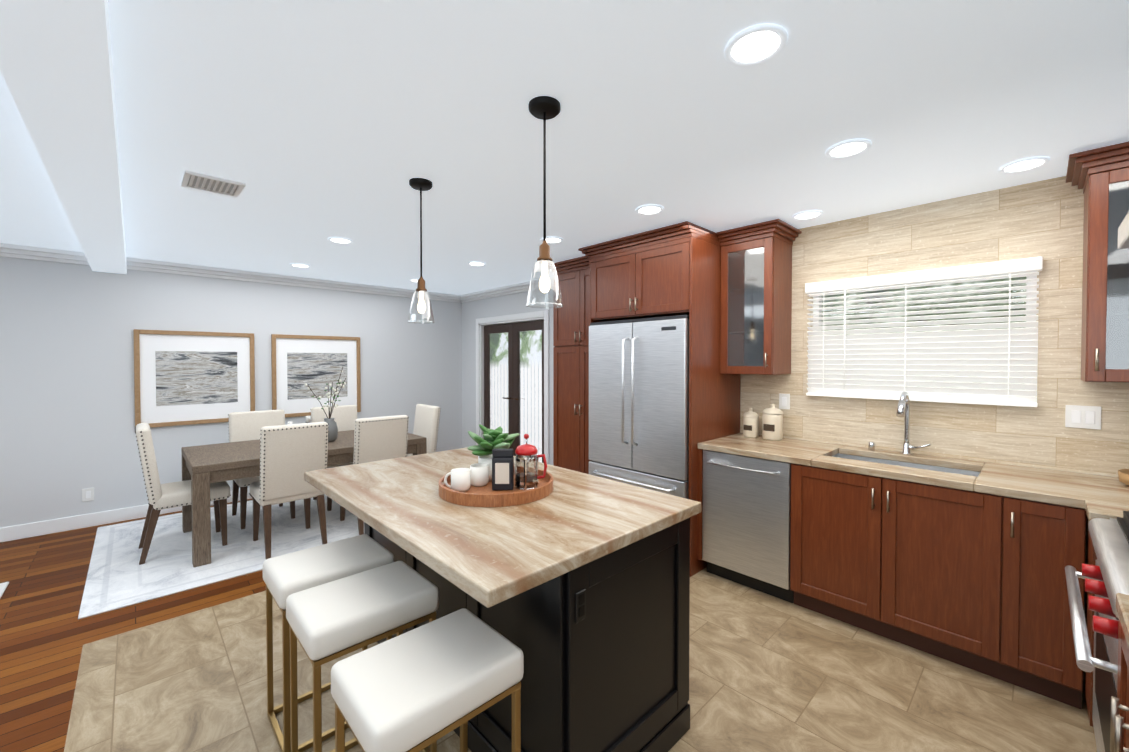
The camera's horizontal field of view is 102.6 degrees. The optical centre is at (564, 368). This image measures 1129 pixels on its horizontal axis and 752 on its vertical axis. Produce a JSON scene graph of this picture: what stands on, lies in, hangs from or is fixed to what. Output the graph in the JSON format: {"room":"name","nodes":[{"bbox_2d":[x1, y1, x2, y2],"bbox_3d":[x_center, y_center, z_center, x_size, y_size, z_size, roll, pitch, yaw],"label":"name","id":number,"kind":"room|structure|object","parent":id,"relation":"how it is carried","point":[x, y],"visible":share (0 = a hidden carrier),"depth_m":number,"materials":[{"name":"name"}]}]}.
{"room":"kitchen","nodes":[
{"label":"kitchen","id":0,"kind":"room"},
{"bbox_2d":[0,499,265,751],"bbox_3d":[-1.924,1.498,1.669,7.800,0.080,6.970,-1,1,-44],"label":"floor","id":1,"kind":"structure","parent":0,"point":[46,634],"depth_m":2.59,"materials":[{"name":"brown wood"}]},
{"bbox_2d":[0,582,8,597],"bbox_3d":[-3.716,1.458,1.294,2.390,0.012,2.500,-1,1,-44],"label":"living room rug","id":2,"kind":"object","parent":1,"relation":"on","point":[3,586],"visible":0.89,"depth_m":2.94,"materials":[{"name":"fabric"}]},
{"bbox_2d":[78,494,358,618],"bbox_3d":[-2.416,1.410,4.293,2.890,0.012,1.950,-1,1,-44],"label":"dining rug","id":3,"kind":"object","parent":1,"relation":"on","point":[118,576],"visible":0.42,"depth_m":3.50,"materials":[{"name":"fabric"}]},
{"bbox_2d":[135,423,230,564],"bbox_3d":[-3.022,0.922,3.590,0.555,0.984,0.464,-1,1,-44],"label":"chair","id":4,"kind":"object","parent":3,"relation":"on","point":[167,495],"visible":0.96,"depth_m":3.35,"materials":[{"name":"fabric"}]},
{"bbox_2d":[228,409,294,529],"bbox_3d":[-2.843,0.911,4.262,0.464,0.984,0.555,-1,1,-44],"label":"chair","id":5,"kind":"object","parent":3,"relation":"on","point":[246,426],"visible":0.44,"depth_m":4.29,"materials":[{"name":"fabric"}]},
{"bbox_2d":[249,422,328,559],"bbox_3d":[-2.237,0.920,3.670,0.464,0.984,0.555,-1,1,-44],"label":"chair","id":6,"kind":"object","parent":3,"relation":"on","point":[290,454],"visible":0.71,"depth_m":3.48,"materials":[{"name":"fabric"}]},
{"bbox_2d":[181,430,426,566],"bbox_3d":[-2.340,1.043,4.186,1.780,0.722,1.000,-1,1,-44],"label":"dining table","id":7,"kind":"object","parent":3,"relation":"on","point":[204,467],"visible":0.58,"depth_m":3.46,"materials":[{"name":"brown wood"}]},
{"bbox_2d":[305,416,310,422],"bbox_3d":[-2.470,0.568,4.359,0.078,0.220,0.080,-1,1,-44],"label":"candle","id":8,"kind":"object","parent":7,"relation":"on","point":[308,419],"visible":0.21,"depth_m":4.34,"materials":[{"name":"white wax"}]},
{"bbox_2d":[305,367,345,441],"bbox_3d":[-2.220,0.332,4.239,0.342,0.697,0.290,-1,1,-44],"label":"vase","id":9,"kind":"object","parent":7,"relation":"on","point":[332,430],"visible":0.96,"depth_m":4.21,"materials":[{"name":"grey"}]},
{"bbox_2d":[310,405,356,510],"bbox_3d":[-2.336,0.903,4.745,0.464,0.984,0.555,-1,1,-44],"label":"chair","id":10,"kind":"object","parent":3,"relation":"on","point":[344,417],"visible":0.27,"depth_m":4.88,"materials":[{"name":"fabric"}]},
{"bbox_2d":[340,415,408,534],"bbox_3d":[-1.752,0.913,4.132,0.464,0.984,0.555,-1,1,-44],"label":"chair","id":11,"kind":"object","parent":3,"relation":"on","point":[380,438],"visible":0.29,"depth_m":3.92,"materials":[{"name":"fabric"}]},
{"bbox_2d":[407,404,440,455],"bbox_3d":[-1.685,0.901,4.864,0.555,0.984,0.464,-1,1,-44],"label":"chair","id":12,"kind":"object","parent":3,"relation":"on","point":[426,422],"visible":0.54,"depth_m":4.88,"materials":[{"name":"fabric"}]},
{"bbox_2d":[0,256,461,527],"bbox_3d":[-4.276,0.198,4.117,7.800,2.440,0.150,-1,1,-44],"label":"wall","id":13,"kind":"structure","parent":0,"point":[67,417],"depth_m":4.19,"materials":[{"name":"white paint"}]},
{"bbox_2d":[0,243,88,264],"bbox_3d":[-5.525,-0.948,2.756,3.660,0.100,0.070,-1,1,-44],"label":"crown molding","id":14,"kind":"structure","parent":13,"relation":"attached to","point":[37,253],"depth_m":3.81,"materials":[{"name":"white paint"}]},
{"bbox_2d":[82,487,93,501],"bbox_3d":[-4.257,1.130,4.040,0.075,0.115,0.008,-1,1,-44],"label":"electrical outlet","id":15,"kind":"object","parent":13,"relation":"attached to","point":[87,494],"visible":1,"depth_m":4.04,"materials":[{"name":"white plastic"}]},
{"bbox_2d":[0,488,252,542],"bbox_3d":[-4.219,1.359,4.076,7.500,0.120,0.016,-1,1,-44],"label":"baseboard","id":16,"kind":"structure","parent":13,"relation":"attached to","point":[23,531],"depth_m":3.99,"materials":[{"name":"white wood"}]},
{"bbox_2d":[133,329,254,427],"bbox_3d":[-3.684,0.096,4.552,0.940,0.930,0.032,-1,1,-44],"label":"picture","id":17,"kind":"object","parent":13,"relation":"attached to","point":[187,377],"visible":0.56,"depth_m":4.51,"materials":[{"name":"white paper"}]},
{"bbox_2d":[126,257,459,302],"bbox_3d":[-2.763,-0.990,5.387,3.530,0.100,0.070,-1,1,-44],"label":"crown molding","id":18,"kind":"structure","parent":13,"relation":"attached to","point":[131,263],"depth_m":4.94,"materials":[{"name":"white paint"}]},
{"bbox_2d":[271,334,360,417],"bbox_3d":[-2.888,0.084,5.311,0.940,0.930,0.032,-1,1,-44],"label":"picture","id":19,"kind":"object","parent":13,"relation":"attached to","point":[316,364],"visible":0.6,"depth_m":5.26,"materials":[{"name":"white paper"}]},
{"bbox_2d":[0,0,1128,294],"bbox_3d":[-1.924,-0.982,1.629,7.800,0.001,6.970,-1,1,-44],"label":"ceiling","id":20,"kind":"structure","parent":0,"point":[312,124],"depth_m":1.80,"materials":[{"name":"white paint"}]},
{"bbox_2d":[0,0,126,273],"bbox_3d":[-1.844,-0.907,1.706,0.220,0.149,6.670,-1,1,-44],"label":"ceiling beam","id":21,"kind":"structure","parent":20,"relation":"attached to","point":[56,66],"depth_m":1.42,"materials":[{"name":"white paint"}]},
{"bbox_2d":[181,170,245,197],"bbox_3d":[-1.894,-0.988,2.438,0.250,0.014,0.250,-1,1,-44],"label":"ceiling vent","id":22,"kind":"object","parent":20,"relation":"in","point":[207,183],"visible":0.98,"depth_m":2.43,"materials":[{"name":"white metal"}]},
{"bbox_2d":[290,263,310,267],"bbox_3d":[-2.629,-1.021,4.500,0.176,0.010,0.176,-1,1,-44],"label":"recessed light","id":23,"kind":"object","parent":20,"relation":"in","point":[298,265],"visible":1,"depth_m":4.49,"materials":[{"name":"white paint"}]},
{"bbox_2d":[328,237,352,243],"bbox_3d":[-1.768,-1.006,3.566,0.176,0.010,0.176,-1,1,-44],"label":"recessed light","id":24,"kind":"object","parent":20,"relation":"in","point":[339,240],"visible":0.94,"depth_m":3.56,"materials":[{"name":"white paint"}]},
{"bbox_2d":[408,178,434,323],"bbox_3d":[-0.768,-0.619,2.421,0.140,0.750,0.140,-1,1,-44],"label":"pendant light","id":25,"kind":"object","parent":20,"relation":"hanging from","point":[421,184],"visible":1,"depth_m":2.41,"materials":[{"name":"clear glass"}]},
{"bbox_2d":[468,261,485,265],"bbox_3d":[-0.856,-1.020,4.421,0.176,0.010,0.176,-1,1,-44],"label":"recessed light","id":26,"kind":"object","parent":20,"relation":"in","point":[474,263],"visible":0.98,"depth_m":4.40,"materials":[{"name":"white paint"}]},
{"bbox_2d":[526,96,562,308],"bbox_3d":[-0.074,-0.608,1.694,0.140,0.750,0.140,-1,1,-44],"label":"pendant light","id":27,"kind":"object","parent":20,"relation":"hanging from","point":[544,108],"visible":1,"depth_m":1.68,"materials":[{"name":"clear glass"}]},
{"bbox_2d":[541,237,562,243],"bbox_3d":[-0.099,-1.006,3.554,0.176,0.010,0.176,-1,1,-44],"label":"recessed light","id":28,"kind":"object","parent":20,"relation":"in","point":[552,240],"visible":0.79,"depth_m":3.56,"materials":[{"name":"white paint"}]},
{"bbox_2d":[635,205,663,214],"bbox_3d":[0.535,-0.995,2.846,0.176,0.010,0.176,-1,1,-44],"label":"recessed light","id":29,"kind":"object","parent":20,"relation":"in","point":[649,210],"visible":1,"depth_m":2.83,"materials":[{"name":"white paint"}]},
{"bbox_2d":[725,24,787,66],"bbox_3d":[0.577,-0.971,1.367,0.176,0.010,0.176,-1,1,-44],"label":"recessed light","id":30,"kind":"object","parent":20,"relation":"in","point":[756,45],"visible":0.94,"depth_m":1.36,"materials":[{"name":"white paint"}]},
{"bbox_2d":[792,210,822,219],"bbox_3d":[1.584,-0.996,2.948,0.176,0.010,0.176,-1,1,-44],"label":"recessed light","id":31,"kind":"object","parent":20,"relation":"in","point":[808,215],"visible":0.94,"depth_m":2.94,"materials":[{"name":"white paint"}]},
{"bbox_2d":[825,139,871,158],"bbox_3d":[1.272,-0.982,2.029,0.176,0.010,0.176,-1,1,-44],"label":"recessed light","id":32,"kind":"object","parent":20,"relation":"in","point":[848,148],"visible":0.96,"depth_m":2.02,"materials":[{"name":"white paint"}]},
{"bbox_2d":[999,156,1049,173],"bbox_3d":[2.231,-0.984,2.197,0.176,0.010,0.176,-1,1,-44],"label":"recessed light","id":33,"kind":"object","parent":20,"relation":"in","point":[1024,165],"visible":0.94,"depth_m":2.19,"materials":[{"name":"white paint"}]},
{"bbox_2d":[64,567,1096,751],"bbox_3d":[0.392,1.491,2.101,3.850,0.080,4.400,-1,1,-44],"label":"floor","id":34,"kind":"structure","parent":0,"point":[768,673],"depth_m":2.02,"materials":[{"name":"beige tile"}]},
{"bbox_2d":[263,534,393,751],"bbox_3d":[-0.995,1.124,1.920,0.430,0.660,0.330,-1,1,-44],"label":"stool","id":35,"kind":"object","parent":34,"relation":"on","point":[285,576],"visible":0.56,"depth_m":1.83,"materials":[{"name":"white leather"}]},
{"bbox_2d":[286,561,438,751],"bbox_3d":[-0.722,1.128,1.634,0.430,0.660,0.330,-1,1,-44],"label":"stool","id":36,"kind":"object","parent":34,"relation":"on","point":[331,621],"visible":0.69,"depth_m":1.55,"materials":[{"name":"white leather"}]},
{"bbox_2d":[331,608,523,751],"bbox_3d":[-0.377,1.134,1.272,0.430,0.660,0.330,-1,1,-44],"label":"stool","id":37,"kind":"object","parent":34,"relation":"on","point":[420,688],"visible":1,"depth_m":1.20,"materials":[{"name":"white leather"}]},
{"bbox_2d":[364,511,700,751],"bbox_3d":[-0.285,1.015,2.171,0.742,0.870,1.629,-1,1,-44],"label":"kitchen island","id":38,"kind":"object","parent":34,"relation":"on","point":[574,586],"depth_m":1.53,"materials":[{"name":"black wood"}]},
{"bbox_2d":[304,447,700,610],"bbox_3d":[-0.393,0.558,2.076,1.030,0.044,1.670,-1,1,-44],"label":"island countertop","id":39,"kind":"structure","parent":38,"relation":"on","point":[493,556],"depth_m":1.64,"materials":[{"name":"beige stone"}]},
{"bbox_2d":[439,466,552,506],"bbox_3d":[-0.299,0.512,2.006,0.500,0.048,0.500,-1,1,-44],"label":"tray","id":40,"kind":"object","parent":39,"relation":"on","point":[482,496],"visible":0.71,"depth_m":1.82,"materials":[{"name":"brown wood"}]},
{"bbox_2d":[444,468,470,491],"bbox_3d":[-0.456,0.484,1.952,0.096,0.088,0.093,-1,1,-44],"label":"mug","id":41,"kind":"object","parent":40,"relation":"on","point":[460,479],"visible":1,"depth_m":1.92,"materials":[{"name":"white ceramic"}]},
{"bbox_2d":[470,463,488,486],"bbox_3d":[-0.395,0.482,2.035,0.112,0.088,0.084,-1,1,-44],"label":"mug","id":42,"kind":"object","parent":40,"relation":"on","point":[479,474],"visible":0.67,"depth_m":2.01,"materials":[{"name":"white ceramic"}]},
{"bbox_2d":[467,424,519,480],"bbox_3d":[-0.348,0.394,2.139,0.252,0.261,0.277,-1,1,-44],"label":"succulent plant","id":43,"kind":"object","parent":40,"relation":"on","point":[494,439],"visible":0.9,"depth_m":2.09,"materials":[{"name":"green plant"}]},
{"bbox_2d":[492,449,513,489],"bbox_3d":[-0.269,0.440,1.975,0.090,0.175,0.058,0,1,-1],"label":"coffee bag","id":44,"kind":"object","parent":40,"relation":"on","point":[502,469],"visible":0.98,"depth_m":1.95,"materials":[{"name":"black"}]},
{"bbox_2d":[514,434,546,489],"bbox_3d":[-0.157,0.408,2.008,0.120,0.237,0.116,-1,1,-44],"label":"press","id":45,"kind":"object","parent":40,"relation":"on","point":[526,479],"visible":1,"depth_m":1.98,"materials":[{"name":"clear glass"}]},
{"bbox_2d":[547,256,588,473],"bbox_3d":[0.278,0.215,4.308,0.636,2.400,0.655,-1,1,-44],"label":"pantry cabinet","id":46,"kind":"object","parent":34,"relation":"on","point":[571,384],"visible":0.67,"depth_m":4.13,"materials":[{"name":"brown wood"}]},
{"bbox_2d":[589,315,688,498],"bbox_3d":[0.753,0.518,3.644,0.798,1.785,0.904,-1,1,-44],"label":"fridge","id":47,"kind":"object","parent":34,"relation":"on","point":[638,402],"visible":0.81,"depth_m":3.33,"materials":[{"name":"grey metal"}]},
{"bbox_2d":[578,221,740,576],"bbox_3d":[0.767,0.215,3.675,0.801,2.420,1.057,-1,1,-44],"label":"cabinet","id":48,"kind":"object","parent":34,"relation":"on","point":[673,270],"visible":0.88,"depth_m":3.26,"materials":[{"name":"brown wood"}]},
{"bbox_2d":[702,450,793,602],"bbox_3d":[1.350,0.998,3.112,0.646,0.874,0.575,-1,1,-44],"label":"dishwasher","id":49,"kind":"object","parent":34,"relation":"on","point":[746,524],"visible":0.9,"depth_m":2.90,"materials":[{"name":"grey metal"}]},
{"bbox_2d":[790,463,1061,700],"bbox_3d":[1.988,1.007,2.515,0.652,0.874,1.160,-1,1,-44],"label":"base cabinet","id":50,"kind":"object","parent":34,"relation":"on","point":[974,580],"depth_m":2.23,"materials":[{"name":"brown wood"}]},
{"bbox_2d":[697,433,1128,505],"bbox_3d":[2.003,0.550,2.481,0.667,0.040,2.446,-1,1,-44],"label":"countertop","id":51,"kind":"structure","parent":50,"relation":"on","point":[1099,496],"depth_m":2.37,"materials":[{"name":"stone"}]},
{"bbox_2d":[743,408,758,437],"bbox_3d":[1.404,0.405,3.406,0.112,0.218,0.112,-1,1,-44],"label":"canister","id":52,"kind":"object","parent":51,"relation":"on","point":[750,423],"visible":1,"depth_m":3.36,"materials":[{"name":"beige ceramic"}]},
{"bbox_2d":[762,404,782,440],"bbox_3d":[1.514,0.387,3.290,0.139,0.258,0.139,-1,1,-44],"label":"canister","id":53,"kind":"object","parent":51,"relation":"on","point":[772,422],"visible":1,"depth_m":3.24,"materials":[{"name":"beige ceramic"}]},
{"bbox_2d":[868,391,930,454],"bbox_3d":[1.998,0.331,2.728,0.239,0.388,0.316,-1,1,-44],"label":"faucet","id":54,"kind":"object","parent":51,"relation":"on","point":[903,408],"visible":1,"depth_m":2.75,"materials":[{"name":"silver metal"}]},
{"bbox_2d":[832,453,979,476],"bbox_3d":[1.922,0.674,2.606,0.372,0.211,0.732,-1,1,-44],"label":"sink","id":55,"kind":"object","parent":51,"relation":"in","point":[934,468],"depth_m":2.70,"materials":[{"name":"silver metal"}]},
{"bbox_2d":[1118,469,1128,485],"bbox_3d":[2.664,0.507,1.984,0.300,0.060,0.300,-1,1,-44],"label":"bowl","id":56,"kind":"object","parent":51,"relation":"on","point":[1123,474],"visible":1,"depth_m":2.06,"materials":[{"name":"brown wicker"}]},
{"bbox_2d":[1069,493,1128,520],"bbox_3d":[2.286,0.565,1.549,0.208,0.040,0.706,-1,1,-44],"label":"countertop","id":57,"kind":"structure","parent":50,"relation":"on","point":[1095,507],"depth_m":1.80,"materials":[{"name":"stone"}]},
{"bbox_2d":[1058,505,1096,726],"bbox_3d":[2.290,1.023,1.578,0.244,0.874,0.730,-1,1,-44],"label":"base cabinet","id":58,"kind":"object","parent":34,"relation":"on","point":[1072,533],"depth_m":1.90,"materials":[{"name":"brown wood"}]},
{"bbox_2d":[1065,511,1128,751],"bbox_3d":[1.886,0.965,1.198,0.850,1.000,0.735,-1,1,-44],"label":"range","id":59,"kind":"object","parent":34,"relation":"on","point":[1106,576],"visible":0.79,"depth_m":1.38,"materials":[{"name":"silver metal"}]},
{"bbox_2d":[1110,619,1128,751],"bbox_3d":[1.310,1.038,0.629,0.758,0.874,0.708,-1,1,-44],"label":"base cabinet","id":60,"kind":"object","parent":34,"relation":"on","point":[1119,730],"visible":0.81,"depth_m":1.03,"materials":[{"name":"brown wood"}]},
{"bbox_2d":[1116,593,1128,647],"bbox_3d":[1.321,0.580,0.610,0.758,0.040,0.678,-1,1,-44],"label":"countertop","id":61,"kind":"structure","parent":60,"relation":"on","point":[1122,600],"depth_m":1.04,"materials":[{"name":"stone"}]},
{"bbox_2d":[462,176,1128,625],"bbox_3d":[0.845,0.196,4.287,0.150,2.440,6.670,-1,1,-44],"label":"wall","id":62,"kind":"structure","parent":0,"point":[1044,218],"depth_m":2.63,"materials":[{"name":"beige tile"}]},
{"bbox_2d":[460,276,552,302],"bbox_3d":[-0.590,-0.994,5.614,0.070,0.100,2.560,-1,1,-44],"label":"crown molding","id":63,"kind":"structure","parent":62,"relation":"attached to","point":[524,286],"depth_m":5.87,"materials":[{"name":"white paint"}]},
{"bbox_2d":[476,310,548,463],"bbox_3d":[-0.656,0.353,5.849,0.172,2.075,1.530,-1,1,-44],"label":"door frame","id":64,"kind":"structure","parent":62,"relation":"attached to","point":[481,323],"depth_m":5.83,"materials":[{"name":"white wood"}]},
{"bbox_2d":[484,320,543,462],"bbox_3d":[-0.669,0.397,5.837,0.089,1.964,1.336,-1,1,-44],"label":"french door","id":65,"kind":"structure","parent":62,"relation":"in","point":[514,332],"depth_m":5.83,"materials":[{"name":"brown"}]},
{"bbox_2d":[716,219,801,374],"bbox_3d":[1.404,-0.473,3.278,0.411,1.030,0.442,-1,1,-44],"label":"upper cabinet","id":66,"kind":"object","parent":62,"relation":"attached to","point":[756,301],"visible":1,"depth_m":3.19,"materials":[{"name":"brown wood"}]},
{"bbox_2d":[779,393,789,409],"bbox_3d":[1.629,0.246,3.349,0.008,0.115,0.075,-1,1,-44],"label":"outlet","id":67,"kind":"object","parent":62,"relation":"attached to","point":[784,401],"visible":1,"depth_m":3.35,"materials":[{"name":"white plastic"}]},
{"bbox_2d":[812,272,1036,396],"bbox_3d":[2.172,-0.196,2.851,0.100,0.730,1.110,-1,1,-44],"label":"window","id":68,"kind":"structure","parent":62,"relation":"in","point":[1027,296],"depth_m":2.73,"materials":[{"name":"white"}]},
{"bbox_2d":[805,256,1042,406],"bbox_3d":[2.107,-0.195,2.789,0.072,0.790,1.150,-1,1,-44],"label":"window blinds","id":69,"kind":"object","parent":68,"relation":"attached to","point":[998,363],"visible":0.98,"depth_m":2.70,"materials":[{"name":"white plastic"}]},
{"bbox_2d":[1065,405,1100,429],"bbox_3d":[2.633,0.248,2.295,0.008,0.115,0.120,-1,1,-44],"label":"light switch","id":70,"kind":"object","parent":62,"relation":"attached to","point":[1085,417],"visible":1,"depth_m":2.29,"materials":[{"name":"white plastic"}]},
{"bbox_2d":[1065,141,1128,382],"bbox_3d":[2.686,-0.452,1.933,0.411,1.030,0.731,-1,1,-44],"label":"upper cabinet","id":71,"kind":"object","parent":62,"relation":"attached to","point":[1099,177],"visible":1,"depth_m":2.02,"materials":[{"name":"brown wood"}]},
{"bbox_3d":[0.428,0.278,-0.820,7.800,2.440,0.150,-1,1,-44],"label":"wall","id":72,"kind":"structure","parent":0,"visible":0},
{"bbox_2d":[1118,210,1128,248],"bbox_3d":[1.928,-0.702,1.128,0.970,0.537,0.616,-1,1,-44],"label":"range hood","id":73,"kind":"object","parent":72,"relation":"attached to","point":[1123,235],"visible":1,"depth_m":1.58,"materials":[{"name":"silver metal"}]},
{"label":"outside","id":74,"kind":"structure","parent":0,"visible":0},
{"bbox_2d":[490,277,1025,461],"bbox_3d":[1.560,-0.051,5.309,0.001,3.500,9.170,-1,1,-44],"label":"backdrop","id":75,"kind":"structure","parent":74,"point":[530,399],"depth_m":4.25,"materials":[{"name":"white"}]}
]}

